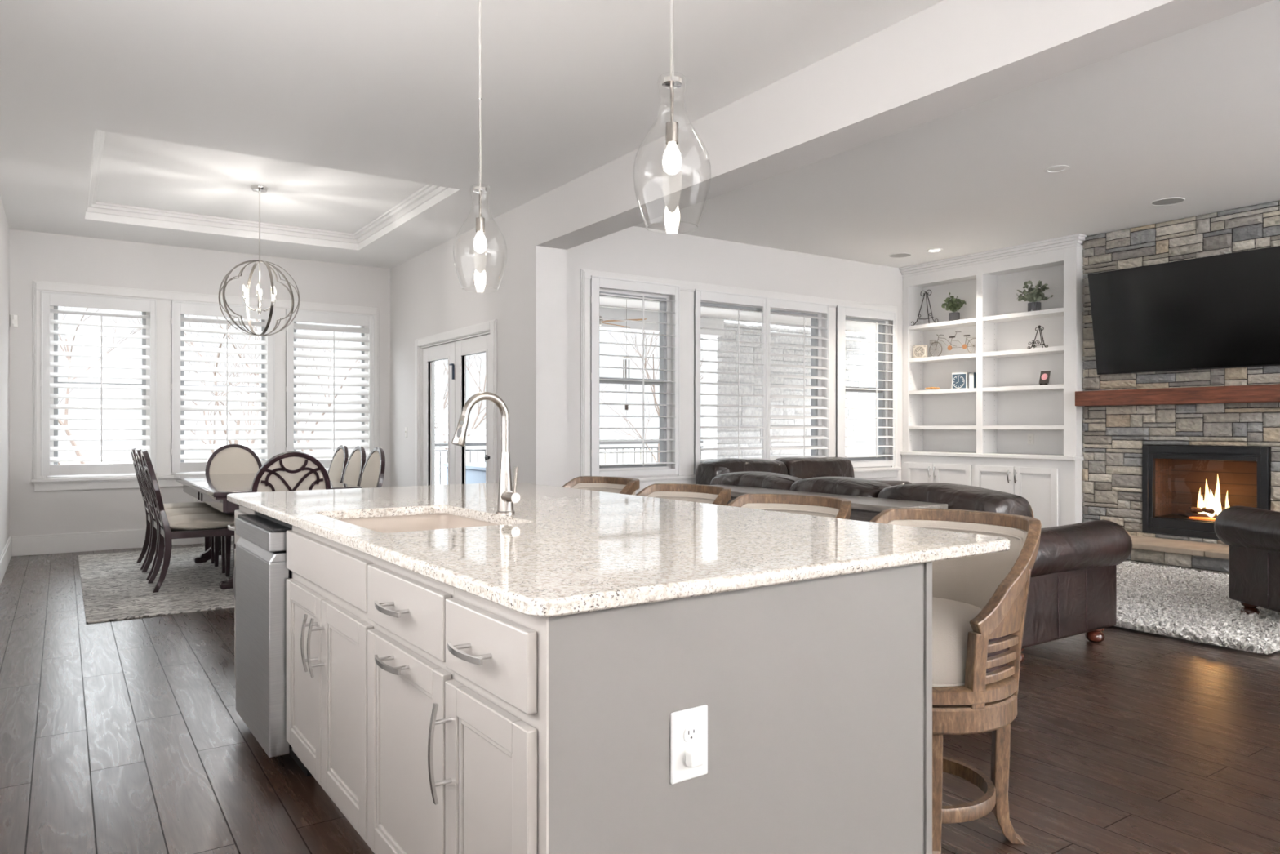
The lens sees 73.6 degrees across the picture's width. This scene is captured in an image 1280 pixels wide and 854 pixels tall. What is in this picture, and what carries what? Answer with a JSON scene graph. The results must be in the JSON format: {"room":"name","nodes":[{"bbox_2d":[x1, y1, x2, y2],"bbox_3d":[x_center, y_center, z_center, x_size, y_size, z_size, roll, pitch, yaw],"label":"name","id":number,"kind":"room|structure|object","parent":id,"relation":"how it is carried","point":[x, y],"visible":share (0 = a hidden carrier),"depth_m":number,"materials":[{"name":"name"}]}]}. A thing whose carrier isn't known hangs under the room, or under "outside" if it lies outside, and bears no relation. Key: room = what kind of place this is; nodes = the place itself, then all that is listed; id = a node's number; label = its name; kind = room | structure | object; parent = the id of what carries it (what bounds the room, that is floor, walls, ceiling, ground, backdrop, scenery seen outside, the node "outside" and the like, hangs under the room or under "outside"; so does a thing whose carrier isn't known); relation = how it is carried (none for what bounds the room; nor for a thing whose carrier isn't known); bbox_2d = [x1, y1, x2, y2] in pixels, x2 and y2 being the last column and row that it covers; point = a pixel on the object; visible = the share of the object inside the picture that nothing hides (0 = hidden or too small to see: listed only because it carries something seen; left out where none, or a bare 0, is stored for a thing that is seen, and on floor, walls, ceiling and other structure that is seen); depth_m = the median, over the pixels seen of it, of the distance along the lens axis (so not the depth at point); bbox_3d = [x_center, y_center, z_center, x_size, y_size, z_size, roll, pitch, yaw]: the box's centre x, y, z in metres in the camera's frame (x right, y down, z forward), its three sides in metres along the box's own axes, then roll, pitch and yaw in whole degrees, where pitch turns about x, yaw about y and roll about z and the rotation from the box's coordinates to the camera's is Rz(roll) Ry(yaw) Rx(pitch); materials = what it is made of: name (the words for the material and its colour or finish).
{"room":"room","nodes":[
{"label":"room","id":0,"kind":"room"},
{"bbox_2d":[0,195,9,555],"bbox_3d":[-2.380,-0.325,2.653,0.160,3.050,13.060,0,0,-34],"label":"wall","id":1,"kind":"structure","parent":0,"point":[4,228],"depth_m":7.20,"materials":[{"name":"white paint"}]},
{"bbox_2d":[0,536,11,584],"bbox_3d":[-2.262,1.107,2.636,0.018,0.186,12.900,0,0,-34],"label":"baseboard","id":2,"kind":"structure","parent":1,"relation":"attached to","point":[6,555],"depth_m":7.10,"materials":[{"name":"white paint"}]},
{"bbox_2d":[9,229,390,538],"bbox_3d":[-4.438,-0.325,9.044,3.575,3.050,0.160,0,0,-34],"label":"wall","id":3,"kind":"structure","parent":0,"point":[33,255],"depth_m":8.46,"materials":[{"name":"white paint"}]},
{"bbox_2d":[47,305,150,476],"bbox_3d":[-5.333,-0.415,8.471,0.870,1.770,0.090,0,0,-34],"label":"window","id":4,"kind":"structure","parent":3,"relation":"in","point":[53,316],"depth_m":8.42,"materials":[{"name":"white paint"}]},
{"bbox_2d":[40,290,156,475],"bbox_3d":[-5.272,-0.417,8.361,0.961,1.745,0.110,0,0,-34],"label":"plantation shutter","id":5,"kind":"object","parent":4,"relation":"attached to","point":[47,299],"visible":0.91,"depth_m":8.32,"materials":[{"name":"white paint"}]},
{"bbox_2d":[11,528,233,555],"bbox_3d":[-4.381,1.107,8.976,3.557,0.186,0.018,0,0,-34],"label":"baseboard","id":6,"kind":"structure","parent":3,"relation":"attached to","point":[34,544],"depth_m":8.28,"materials":[{"name":"white paint"}]},
{"bbox_2d":[31,280,378,491],"bbox_3d":[-4.358,-0.394,8.966,3.290,1.987,0.060,0,0,-34],"label":"trim","id":7,"kind":"structure","parent":3,"relation":"attached to","point":[164,298],"depth_m":8.66,"materials":[{"name":"white paint"}]},
{"bbox_2d":[175,314,266,473],"bbox_3d":[-4.421,-0.415,9.086,0.910,1.770,0.090,0,0,-34],"label":"window","id":8,"kind":"structure","parent":3,"relation":"in","point":[182,323],"depth_m":9.27,"materials":[{"name":"white paint"}]},
{"bbox_2d":[170,300,275,472],"bbox_3d":[-4.359,-0.417,8.977,0.988,1.745,0.104,0,0,-34],"label":"plantation shutter","id":9,"kind":"object","parent":8,"relation":"attached to","point":[178,308],"visible":0.82,"depth_m":8.94,"materials":[{"name":"white paint"}]},
{"bbox_2d":[293,321,368,469],"bbox_3d":[-3.522,-0.415,9.693,0.880,1.770,0.090,0,0,-34],"label":"window","id":10,"kind":"structure","parent":3,"relation":"in","point":[295,330],"depth_m":9.88,"materials":[{"name":"white paint"}]},
{"bbox_2d":[285,308,374,468],"bbox_3d":[-3.460,-0.417,9.584,0.959,1.745,0.092,0,0,-34],"label":"plantation shutter","id":11,"kind":"object","parent":10,"relation":"attached to","point":[302,316],"visible":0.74,"depth_m":9.56,"materials":[{"name":"white paint"}]},
{"bbox_2d":[95,131,426,233],"bbox_3d":[-3.162,-2.025,7.125,2.395,0.050,2.750,0,0,-34],"label":"tray ceiling","id":12,"kind":"structure","parent":0,"point":[135,171],"depth_m":7.08,"materials":[{"name":"white paint"}]},
{"bbox_2d":[218,185,299,336],"bbox_3d":[-3.167,-1.380,7.128,0.626,1.240,0.509,0,0,-4],"label":"globe chandelier","id":13,"kind":"object","parent":12,"relation":"hanging from","point":[259,188],"visible":1,"depth_m":7.12,"materials":[{"name":"silver metal"}]},
{"bbox_2d":[390,211,508,486],"bbox_3d":[-2.002,-0.325,8.763,0.150,3.050,3.350,0,0,-34],"label":"wall","id":14,"kind":"structure","parent":0,"point":[428,297],"depth_m":8.67,"materials":[{"name":"white paint"}]},
{"bbox_2d":[421,341,455,485],"bbox_3d":[-2.063,0.173,8.769,0.075,2.030,0.917,0,0,-34],"label":"door","id":15,"kind":"structure","parent":14,"relation":"in","point":[446,351],"depth_m":8.92,"materials":[{"name":"white paint"}]},
{"bbox_2d":[414,319,497,485],"bbox_3d":[-1.773,0.125,8.405,0.190,2.150,2.050,0,0,-34],"label":"trim","id":16,"kind":"structure","parent":14,"relation":"attached to","point":[491,326],"depth_m":8.51,"materials":[{"name":"white paint"}]},
{"bbox_2d":[455,333,489,484],"bbox_3d":[-1.555,0.173,7.997,0.095,2.030,0.911,0,0,-34],"label":"door","id":17,"kind":"structure","parent":14,"relation":"in","point":[479,344],"depth_m":8.24,"materials":[{"name":"white paint"}]},
{"bbox_2d":[508,198,566,486],"bbox_3d":[-0.867,-0.325,7.196,0.280,3.050,0.520,0,0,-34],"label":"wall column","id":18,"kind":"structure","parent":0,"point":[537,274],"depth_m":7.01,"materials":[{"name":"white paint"}]},
{"bbox_2d":[0,0,1279,268],"bbox_3d":[1.516,-1.910,5.184,9.730,0.120,13.300,0,0,-34],"label":"ceiling","id":19,"kind":"structure","parent":0,"point":[384,88],"depth_m":5.08,"materials":[{"name":"white paint"}]},
{"bbox_2d":[85,129,448,244],"bbox_3d":[-3.162,-1.958,7.125,2.395,0.085,2.750,0,0,-34],"label":"trim","id":20,"kind":"structure","parent":19,"relation":"attached to","point":[428,192],"depth_m":7.93,"materials":[{"name":"white paint"}]},
{"bbox_2d":[453,0,506,291],"bbox_3d":[-0.600,-1.183,3.214,0.200,1.333,0.200,0,0,-34],"label":"glass pendant light","id":21,"kind":"object","parent":19,"relation":"hanging from","point":[480,244],"visible":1,"depth_m":3.21,"materials":[{"name":"clear glass"}]},
{"bbox_2d":[475,191,484,232],"bbox_3d":[-0.600,-0.810,3.214,0.033,0.155,0.033,0,0,-34],"label":"socket","id":22,"kind":"object","parent":21,"relation":"attached to","point":[480,221],"depth_m":3.20,"materials":[{"name":"silver metal"}]},
{"bbox_2d":[633,0,711,231],"bbox_3d":[0.083,-1.181,2.203,0.200,1.337,0.200,0,0,-34],"label":"glass pendant light","id":23,"kind":"object","parent":19,"relation":"hanging from","point":[672,159],"visible":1,"depth_m":2.19,"materials":[{"name":"clear glass"}]},
{"bbox_2d":[665,84,678,145],"bbox_3d":[0.083,-0.806,2.203,0.033,0.155,0.033,0,0,-34],"label":"socket","id":24,"kind":"object","parent":23,"relation":"attached to","point":[671,127],"depth_m":2.19,"materials":[{"name":"silver metal"}]},
{"bbox_2d":[0,541,1279,853],"bbox_3d":[1.516,1.250,5.184,9.730,0.100,13.300,0,0,-34],"label":"floor","id":25,"kind":"structure","parent":0,"point":[128,735],"depth_m":3.18,"materials":[{"name":"brown wood"}]},
{"bbox_2d":[78,544,234,623],"bbox_3d":[-3.317,1.194,7.279,2.400,0.012,3.300,0,0,-34],"label":"area rug","id":26,"kind":"object","parent":25,"relation":"on","point":[114,586],"visible":0.44,"depth_m":6.37,"materials":[{"name":"grey fabric"}]},
{"bbox_2d":[130,446,214,569],"bbox_3d":[-4.087,0.675,7.496,0.643,1.025,0.524,0,0,-34],"label":"dining chair","id":27,"kind":"object","parent":26,"relation":"on","point":[148,539],"visible":0.5,"depth_m":7.46,"materials":[{"name":"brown wood"}]},
{"bbox_2d":[135,448,226,580],"bbox_3d":[-3.752,0.675,6.999,0.643,1.025,0.524,0,0,-34],"label":"dining chair","id":28,"kind":"object","parent":26,"relation":"on","point":[172,512],"visible":0.55,"depth_m":6.97,"materials":[{"name":"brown wood"}]},
{"bbox_2d":[141,449,235,592],"bbox_3d":[-3.416,0.675,6.501,0.643,1.025,0.524,0,0,-34],"label":"dining chair","id":29,"kind":"object","parent":26,"relation":"on","point":[198,525],"visible":0.91,"depth_m":6.34,"materials":[{"name":"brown wood"}]},
{"bbox_2d":[204,444,262,555],"bbox_3d":[-3.904,0.675,8.328,0.524,1.025,0.643,0,0,-34],"label":"dining chair","id":30,"kind":"object","parent":26,"relation":"on","point":[229,458],"visible":0.28,"depth_m":8.52,"materials":[{"name":"beige fabric"}]},
{"bbox_2d":[173,472,362,589],"bbox_3d":[-3.186,0.816,7.139,1.000,0.753,2.530,0,0,-34],"label":"dining table","id":31,"kind":"object","parent":26,"relation":"on","point":[212,490],"visible":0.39,"depth_m":6.69,"materials":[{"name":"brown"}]},
{"bbox_2d":[250,450,330,492],"bbox_3d":[-2.573,0.675,6.193,0.524,1.025,0.643,0,0,-34],"label":"dining chair","id":32,"kind":"object","parent":26,"relation":"on","point":[293,470],"visible":0.23,"depth_m":5.95,"materials":[{"name":"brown wood"}]},
{"bbox_2d":[327,444,348,482],"bbox_3d":[-3.057,0.675,7.925,0.643,1.025,0.524,0,0,-34],"label":"dining chair","id":33,"kind":"object","parent":26,"relation":"on","point":[340,457],"visible":0.27,"depth_m":7.99,"materials":[{"name":"beige fabric"}]},
{"bbox_2d":[342,445,365,485],"bbox_3d":[-2.750,0.675,7.469,0.643,1.025,0.524,0,0,-34],"label":"dining chair","id":34,"kind":"object","parent":26,"relation":"on","point":[356,462],"visible":0.22,"depth_m":7.55,"materials":[{"name":"beige fabric"}]},
{"bbox_2d":[358,447,385,488],"bbox_3d":[-2.448,0.675,7.022,0.643,1.025,0.524,0,0,-34],"label":"dining chair","id":35,"kind":"object","parent":26,"relation":"on","point":[373,471],"visible":0.19,"depth_m":7.09,"materials":[{"name":"beige fabric"}]},
{"bbox_2d":[227,505,254,676],"bbox_3d":[-1.419,0.758,3.690,0.649,0.884,0.310,0,0,-35],"label":"base cabinet","id":36,"kind":"object","parent":25,"relation":"on","point":[242,510],"visible":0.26,"depth_m":3.61,"materials":[{"name":"grey paint"}]},
{"bbox_2d":[235,511,312,776],"bbox_3d":[-1.155,0.764,3.304,0.642,0.872,0.596,0,0,-35],"label":"dishwasher","id":37,"kind":"object","parent":25,"relation":"on","point":[262,573],"visible":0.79,"depth_m":2.98,"materials":[{"name":"grey metal"}]},
{"bbox_2d":[286,525,374,853],"bbox_3d":[-0.723,0.758,2.702,0.649,0.884,0.867,0,0,-35],"label":"base cabinet","id":38,"kind":"object","parent":25,"relation":"on","point":[328,623],"visible":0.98,"depth_m":2.48,"materials":[{"name":"grey paint"}]},
{"bbox_2d":[367,557,453,853],"bbox_3d":[-0.326,0.758,2.139,0.649,0.884,0.509,0,0,-35],"label":"base cabinet","id":39,"kind":"object","parent":25,"relation":"on","point":[407,672],"visible":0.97,"depth_m":1.98,"materials":[{"name":"grey paint"}]},
{"bbox_2d":[427,587,539,853],"bbox_3d":[-0.072,0.758,1.779,0.649,0.884,0.370,0,0,-35],"label":"base cabinet","id":40,"kind":"object","parent":25,"relation":"on","point":[491,721],"visible":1,"depth_m":1.60,"materials":[{"name":"grey paint"}]},
{"bbox_2d":[561,475,639,495],"bbox_3d":[-0.328,0.735,4.453,0.644,0.930,0.586,0,0,-39],"label":"bar stool","id":41,"kind":"object","parent":25,"relation":"on","point":[620,485],"visible":0.12,"depth_m":4.70,"materials":[{"name":"brown wood"}]},
{"bbox_2d":[635,483,731,505],"bbox_3d":[0.083,0.735,3.826,0.644,0.930,0.586,0,0,-40],"label":"bar stool","id":42,"kind":"object","parent":25,"relation":"on","point":[708,494],"visible":0.14,"depth_m":4.06,"materials":[{"name":"brown wood"}]},
{"bbox_2d":[539,561,932,853],"bbox_3d":[0.267,0.758,1.775,1.060,0.884,0.026,0,0,-35],"label":"island end panel","id":43,"kind":"object","parent":25,"relation":"on","point":[817,693],"visible":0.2,"depth_m":1.74,"materials":[{"name":"grey paint"}]},
{"bbox_2d":[727,493,851,519],"bbox_3d":[0.462,0.735,3.192,0.644,0.930,0.586,0,0,-43],"label":"bar stool","id":44,"kind":"object","parent":25,"relation":"on","point":[815,505],"visible":0.11,"depth_m":3.42,"materials":[{"name":"brown wood"}]},
{"bbox_2d":[695,457,911,485],"bbox_3d":[1.560,0.746,8.239,2.147,0.907,1.036,0,0,-34],"label":"leather loveseat","id":45,"kind":"object","parent":25,"relation":"on","point":[811,467],"visible":0.27,"depth_m":8.38,"materials":[{"name":"brown leather"}]},
{"bbox_2d":[695,457,787,484],"bbox_3d":[0.985,0.550,8.241,0.942,0.515,0.396,0,0,-34],"label":"cushion","id":46,"kind":"object","parent":45,"relation":"on","point":[706,471],"depth_m":8.04,"materials":[{"name":"brown leather"}]},
{"bbox_2d":[773,457,854,479],"bbox_3d":[1.773,0.553,8.772,0.942,0.508,0.391,0,0,-34],"label":"cushion","id":47,"kind":"object","parent":45,"relation":"on","point":[811,467],"depth_m":8.60,"materials":[{"name":"brown leather"}]},
{"bbox_2d":[713,484,947,521],"bbox_3d":[0.938,0.800,5.150,0.386,0.800,1.850,0,0,-34],"label":"console table","id":48,"kind":"object","parent":25,"relation":"on","point":[864,508],"visible":0.02,"depth_m":4.57,"materials":[{"name":"grey wood"}]},
{"bbox_2d":[710,471,1132,662],"bbox_3d":[1.571,0.755,5.547,1.082,0.890,2.627,0,0,-34],"label":"leather sofa","id":49,"kind":"object","parent":25,"relation":"on","point":[1073,588],"visible":0.25,"depth_m":4.57,"materials":[{"name":"brown leather"}]},
{"bbox_2d":[710,471,802,489],"bbox_3d":[0.852,0.558,5.993,0.393,0.498,0.829,0,0,-34],"label":"cushion","id":50,"kind":"object","parent":49,"relation":"on","point":[747,478],"depth_m":5.84,"materials":[{"name":"brown leather"}]},
{"bbox_2d":[789,476,891,497],"bbox_3d":[1.286,0.558,5.354,0.389,0.498,0.699,0,0,-34],"label":"cushion","id":51,"kind":"object","parent":49,"relation":"on","point":[847,486],"depth_m":5.22,"materials":[{"name":"brown leather"}]},
{"bbox_2d":[877,482,1033,517],"bbox_3d":[1.717,0.558,4.715,0.389,0.498,0.829,0,0,-34],"label":"cushion","id":52,"kind":"object","parent":49,"relation":"on","point":[957,496],"depth_m":4.50,"materials":[{"name":"brown leather"}]},
{"bbox_2d":[869,507,1041,853],"bbox_3d":[0.860,0.735,2.566,0.644,0.930,0.586,0,0,-41],"label":"bar stool","id":53,"kind":"object","parent":25,"relation":"on","point":[980,602],"visible":0.58,"depth_m":2.37,"materials":[{"name":"brown wood"}]},
{"bbox_2d":[900,450,1084,528],"bbox_3d":[3.719,0.738,9.154,0.366,0.924,2.070,0,0,-34],"label":"base cabinet","id":54,"kind":"object","parent":25,"relation":"on","point":[1051,485],"visible":0.56,"depth_m":8.70,"materials":[{"name":"white paint"}]},
{"bbox_2d":[898,233,1086,456],"bbox_3d":[3.747,-0.787,9.140,0.375,2.124,2.125,0,0,-34],"label":"bookcase","id":55,"kind":"object","parent":54,"relation":"on","point":[1007,403],"visible":0.97,"depth_m":9.14,"materials":[{"name":"white paint"}]},
{"bbox_2d":[928,330,976,356],"bbox_3d":[3.482,-0.930,9.484,0.124,0.264,0.662,0,0,-34],"label":"bicycle","id":56,"kind":"object","parent":55,"relation":"on","point":[965,346],"visible":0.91,"depth_m":9.51,"materials":[{"name":"grey metal"}]},
{"bbox_2d":[941,292,966,320],"bbox_3d":[3.493,-1.337,9.551,0.266,0.326,0.235,0,0,12],"label":"potted plant","id":57,"kind":"object","parent":55,"relation":"on","point":[953,305],"visible":0.98,"depth_m":9.51,"materials":[{"name":"green plant"}]},
{"bbox_2d":[951,372,968,389],"bbox_3d":[3.520,-0.514,9.424,0.028,0.180,0.180,0,0,-42],"label":"clock","id":58,"kind":"object","parent":55,"relation":"on","point":[959,380],"visible":0.94,"depth_m":9.41,"materials":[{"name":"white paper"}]},
{"bbox_2d":[1016,280,1053,311],"bbox_3d":[4.004,-1.336,8.726,0.339,0.323,0.318,0,0,38],"label":"potted plant","id":59,"kind":"object","parent":55,"relation":"on","point":[1035,294],"visible":0.97,"depth_m":8.68,"materials":[{"name":"green plant"}]},
{"bbox_2d":[1124,534,1229,574],"bbox_3d":[4.954,1.095,6.755,0.583,0.210,3.260,0,0,-34],"label":"stone hearth","id":60,"kind":"object","parent":25,"relation":"on","point":[1198,556],"visible":0.37,"depth_m":7.12,"materials":[{"name":"stone"}]},
{"bbox_2d":[1113,560,1279,654],"bbox_3d":[3.338,1.167,6.458,2.456,0.065,3.366,0,0,-34],"label":"shag rug","id":61,"kind":"object","parent":25,"relation":"on","point":[1190,604],"visible":0.3,"depth_m":5.35,"materials":[{"name":"white carpet"}]},
{"bbox_2d":[1213,505,1279,614],"bbox_3d":[4.245,0.727,4.929,1.187,0.886,1.079,0,0,-3],"label":"leather armchair","id":62,"kind":"object","parent":61,"relation":"on","point":[1252,535],"visible":0.92,"depth_m":5.16,"materials":[{"name":"brown leather"}]},
{"bbox_3d":[-0.273,0.758,3.046,0.478,0.884,2.670,0,0,-35],"label":"panel","id":63,"kind":"object","parent":25,"relation":"on","visible":0},
{"bbox_2d":[226,481,1010,617],"bbox_3d":[-0.412,0.301,2.968,1.405,0.030,2.830,0,0,-35],"label":"countertop","id":64,"kind":"structure","parent":63,"relation":"on","point":[562,551],"depth_m":2.12,"materials":[{"name":"stone"}]},
{"bbox_2d":[337,513,500,533],"bbox_3d":[-0.709,0.428,2.747,0.525,0.224,0.770,0,0,-35],"label":"sink","id":65,"kind":"object","parent":64,"relation":"in","point":[388,524],"visible":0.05,"depth_m":3.08,"materials":[{"name":"beige ceramic"}]},
{"bbox_2d":[451,391,519,514],"bbox_3d":[-0.500,0.084,2.799,0.220,0.404,0.112,0,0,-35],"label":"faucet","id":66,"kind":"object","parent":64,"relation":"on","point":[507,495],"visible":1,"depth_m":2.84,"materials":[{"name":"silver metal"}]},
{"bbox_2d":[670,704,707,784],"bbox_3d":[0.101,0.606,1.632,0.089,0.135,0.030,0,0,-35],"label":"wall outlet","id":67,"kind":"object","parent":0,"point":[688,726],"visible":1,"depth_m":1.63,"materials":[{"name":"white plastic"}]},
{"bbox_2d":[683,725,697,742],"bbox_3d":[0.097,0.586,1.637,0.034,0.027,0.002,0,0,-35],"label":"receptacle","id":68,"kind":"object","parent":67,"relation":"attached to","point":[690,732],"depth_m":1.64,"materials":[{"name":"grey plastic"}]},
{"bbox_2d":[566,226,902,494],"bbox_3d":[1.460,-0.325,8.982,5.575,3.050,0.160,0,0,-34],"label":"wall","id":69,"kind":"structure","parent":0,"point":[633,250],"depth_m":8.40,"materials":[{"name":"white paint"}]},
{"bbox_2d":[599,287,671,471],"bbox_3d":[-0.090,-0.430,7.966,0.880,1.700,0.090,0,0,-34],"label":"window","id":70,"kind":"structure","parent":69,"relation":"in","point":[665,317],"depth_m":8.14,"materials":[{"name":"white paint"}]},
{"bbox_2d":[590,275,679,476],"bbox_3d":[-0.038,-0.453,7.851,0.979,1.785,0.106,0,0,-34],"label":"plantation shutter","id":71,"kind":"object","parent":70,"relation":"attached to","point":[596,282],"visible":0.92,"depth_m":7.79,"materials":[{"name":"white paint"}]},
{"bbox_2d":[580,268,901,489],"bbox_3d":[1.238,-0.415,8.700,4.238,1.970,0.060,0,0,-34],"label":"trim","id":72,"kind":"structure","parent":69,"relation":"attached to","point":[686,476],"depth_m":8.18,"materials":[{"name":"white paint"}]},
{"bbox_2d":[700,300,822,462],"bbox_3d":[1.220,-0.430,8.850,1.760,1.700,0.090,0,0,-34],"label":"window","id":73,"kind":"structure","parent":69,"relation":"in","point":[814,322],"depth_m":9.28,"materials":[{"name":"white paint"}]},
{"bbox_2d":[693,288,767,473],"bbox_3d":[0.902,-0.445,8.485,0.926,1.770,0.104,0,0,-34],"label":"plantation shutter","id":74,"kind":"object","parent":73,"relation":"attached to","point":[699,295],"visible":0.79,"depth_m":8.45,"materials":[{"name":"white paint"}]},
{"bbox_2d":[767,297,830,460],"bbox_3d":[1.659,-0.445,8.995,0.897,1.770,0.098,0,0,-34],"label":"plantation shutter","id":75,"kind":"object","parent":73,"relation":"attached to","point":[775,303],"visible":0.7,"depth_m":8.98,"materials":[{"name":"white paint"}]},
{"bbox_2d":[845,315,888,461],"bbox_3d":[2.497,-0.430,9.711,0.860,1.700,0.090,0,0,-34],"label":"window","id":76,"kind":"structure","parent":69,"relation":"in","point":[883,338],"depth_m":9.89,"materials":[{"name":"white paint"}]},
{"bbox_2d":[835,305,895,467],"bbox_3d":[2.527,-0.445,9.581,0.956,1.770,0.105,0,0,-34],"label":"plantation shutter","id":77,"kind":"object","parent":76,"relation":"attached to","point":[842,312],"visible":0.94,"depth_m":9.50,"materials":[{"name":"white paint"}]},
{"bbox_2d":[703,324,866,458],"bbox_3d":[2.338,-0.125,13.344,3.200,2.850,0.290,0,0,-34],"label":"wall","id":78,"kind":"structure","parent":0,"point":[708,344],"depth_m":12.46,"materials":[{"name":"white"}]},
{"bbox_2d":[715,320,868,458],"bbox_3d":[2.433,-0.125,13.203,3.196,2.846,0.054,0,0,-34],"label":"wall","id":79,"kind":"structure","parent":0,"point":[731,335],"depth_m":12.93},
{"bbox_2d":[536,0,1272,249],"bbox_3d":[1.848,-1.659,3.170,0.280,0.383,9.190,0,0,-34],"label":"beam","id":80,"kind":"structure","parent":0,"point":[948,57],"depth_m":4.07,"materials":[{"name":"white paint"}]},
{"bbox_2d":[1082,200,1279,544],"bbox_3d":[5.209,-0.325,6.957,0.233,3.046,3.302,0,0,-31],"label":"wall","id":81,"kind":"structure","parent":0,"point":[1255,231],"depth_m":7.73,"materials":[{"name":"grey stone"}]},
{"bbox_2d":[1075,383,1279,406],"bbox_3d":[5.108,-0.275,6.895,0.220,0.140,3.160,0,0,-34],"label":"mantel beam","id":82,"kind":"structure","parent":81,"relation":"attached to","point":[1255,393],"depth_m":7.35,"materials":[{"name":"brown wood"}]},
{"bbox_2d":[1087,245,1279,374],"bbox_3d":[4.748,-0.972,7.388,0.207,0.942,1.676,0,0,-34],"label":"television","id":83,"kind":"object","parent":81,"relation":"attached to","point":[1218,311],"visible":1,"depth_m":7.37,"materials":[{"name":"black"}]},
{"bbox_2d":[1142,445,1269,538],"bbox_3d":[5.056,0.557,7.551,0.452,0.785,0.985,0,0,-34],"label":"fireplace insert","id":84,"kind":"object","parent":81,"relation":"in","point":[1184,489],"visible":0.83,"depth_m":7.66,"materials":[{"name":"black metal"}]},
{"bbox_2d":[1155,514,1214,522],"bbox_3d":[5.076,0.830,7.564,0.365,0.040,0.865,0,0,-34],"label":"tray","id":85,"kind":"object","parent":84,"relation":"on","point":[1180,517],"depth_m":7.63,"materials":[{"name":"black metal"}]},
{"label":"outside","id":86,"kind":"structure","parent":0,"visible":0},
{"bbox_3d":[0.998,1.320,11.446,7.545,0.040,4.344,0,0,-34],"label":"deck","id":87,"kind":"object","parent":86,"visible":0},
{"bbox_2d":[443,462,485,484],"bbox_3d":[-1.637,0.885,10.475,0.660,0.830,2.460,0,0,-34],"label":"snowy ground","id":88,"kind":"structure","parent":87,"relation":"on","point":[475,471],"depth_m":10.55,"materials":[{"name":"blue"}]},
{"bbox_2d":[435,440,703,484],"bbox_3d":[-0.181,0.740,13.146,7.200,1.120,0.090,0,0,-34],"label":"deck railing","id":89,"kind":"object","parent":87,"relation":"on","point":[628,442],"visible":0.1,"depth_m":12.94,"materials":[{"name":"grey wood"}]},
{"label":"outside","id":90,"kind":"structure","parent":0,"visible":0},
{"bbox_2d":[59,448,703,484],"bbox_3d":[-19.701,2.750,47.094,100.000,0.100,79.880,0,0,-34],"label":"lawn","id":91,"kind":"structure","parent":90,"point":[648,454],"depth_m":73.11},
{"bbox_2d":[57,306,141,464],"bbox_3d":[-10.741,-0.636,14.105,3.665,6.694,4.321,0,0,4],"label":"bare tree","id":92,"kind":"object","parent":91,"relation":"on","point":[68,357],"visible":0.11,"depth_m":14.99,"materials":[{"name":"brown plant"}]},
{"bbox_2d":[118,310,316,453],"bbox_3d":[-8.085,-0.608,16.881,4.027,6.644,5.062,0,0,-34],"label":"bare tree","id":93,"kind":"object","parent":91,"relation":"on","point":[215,393],"visible":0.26,"depth_m":17.35,"materials":[{"name":"brown plant"}]},
{"bbox_2d":[203,315,359,451],"bbox_3d":[-8.248,-1.272,20.527,5.844,7.956,5.294,0,0,-29],"label":"bare tree","id":94,"kind":"object","parent":91,"relation":"on","point":[253,326],"visible":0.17,"depth_m":20.24,"materials":[{"name":"brown plant"}]},
{"bbox_2d":[435,352,485,449],"bbox_3d":[-4.375,-0.694,22.017,3.686,6.800,4.499,0,0,16],"label":"bare tree","id":95,"kind":"object","parent":91,"relation":"on","point":[446,395],"visible":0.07,"depth_m":22.29,"materials":[{"name":"brown plant"}]},
{"bbox_2d":[599,328,703,462],"bbox_3d":[0.260,-1.122,27.117,5.073,7.662,3.406,0,0,-13],"label":"bare tree","id":96,"kind":"object","parent":91,"relation":"on","point":[655,336],"visible":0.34,"depth_m":26.91,"materials":[{"name":"brown plant"}]},
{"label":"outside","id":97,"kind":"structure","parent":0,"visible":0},
{"bbox_3d":[-2.551,1.320,14.026,4.545,0.040,3.890,0,0,-34],"label":"patio","id":98,"kind":"object","parent":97,"visible":0},
{"bbox_2d":[435,360,485,484],"bbox_3d":[-2.830,0.075,13.138,0.060,2.450,2.810,0,0,-34],"label":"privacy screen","id":99,"kind":"object","parent":98,"relation":"on","point":[441,431],"visible":0.2,"depth_m":13.62,"materials":[{"name":"white"}]},
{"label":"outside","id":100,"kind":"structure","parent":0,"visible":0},
{"bbox_2d":[599,296,878,333],"bbox_3d":[1.514,-1.600,10.851,7.355,0.100,2.800,0,0,-34],"label":"ceiling","id":101,"kind":"structure","parent":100,"point":[704,312],"depth_m":11.76,"materials":[{"name":"white paint"}]},
{"bbox_2d":[599,306,724,337],"bbox_3d":[-0.562,-1.425,11.050,4.135,0.250,0.150,0,0,-34],"label":"beam","id":102,"kind":"structure","parent":101,"relation":"attached to","point":[607,313],"depth_m":11.35,"materials":[{"name":"white paint"}]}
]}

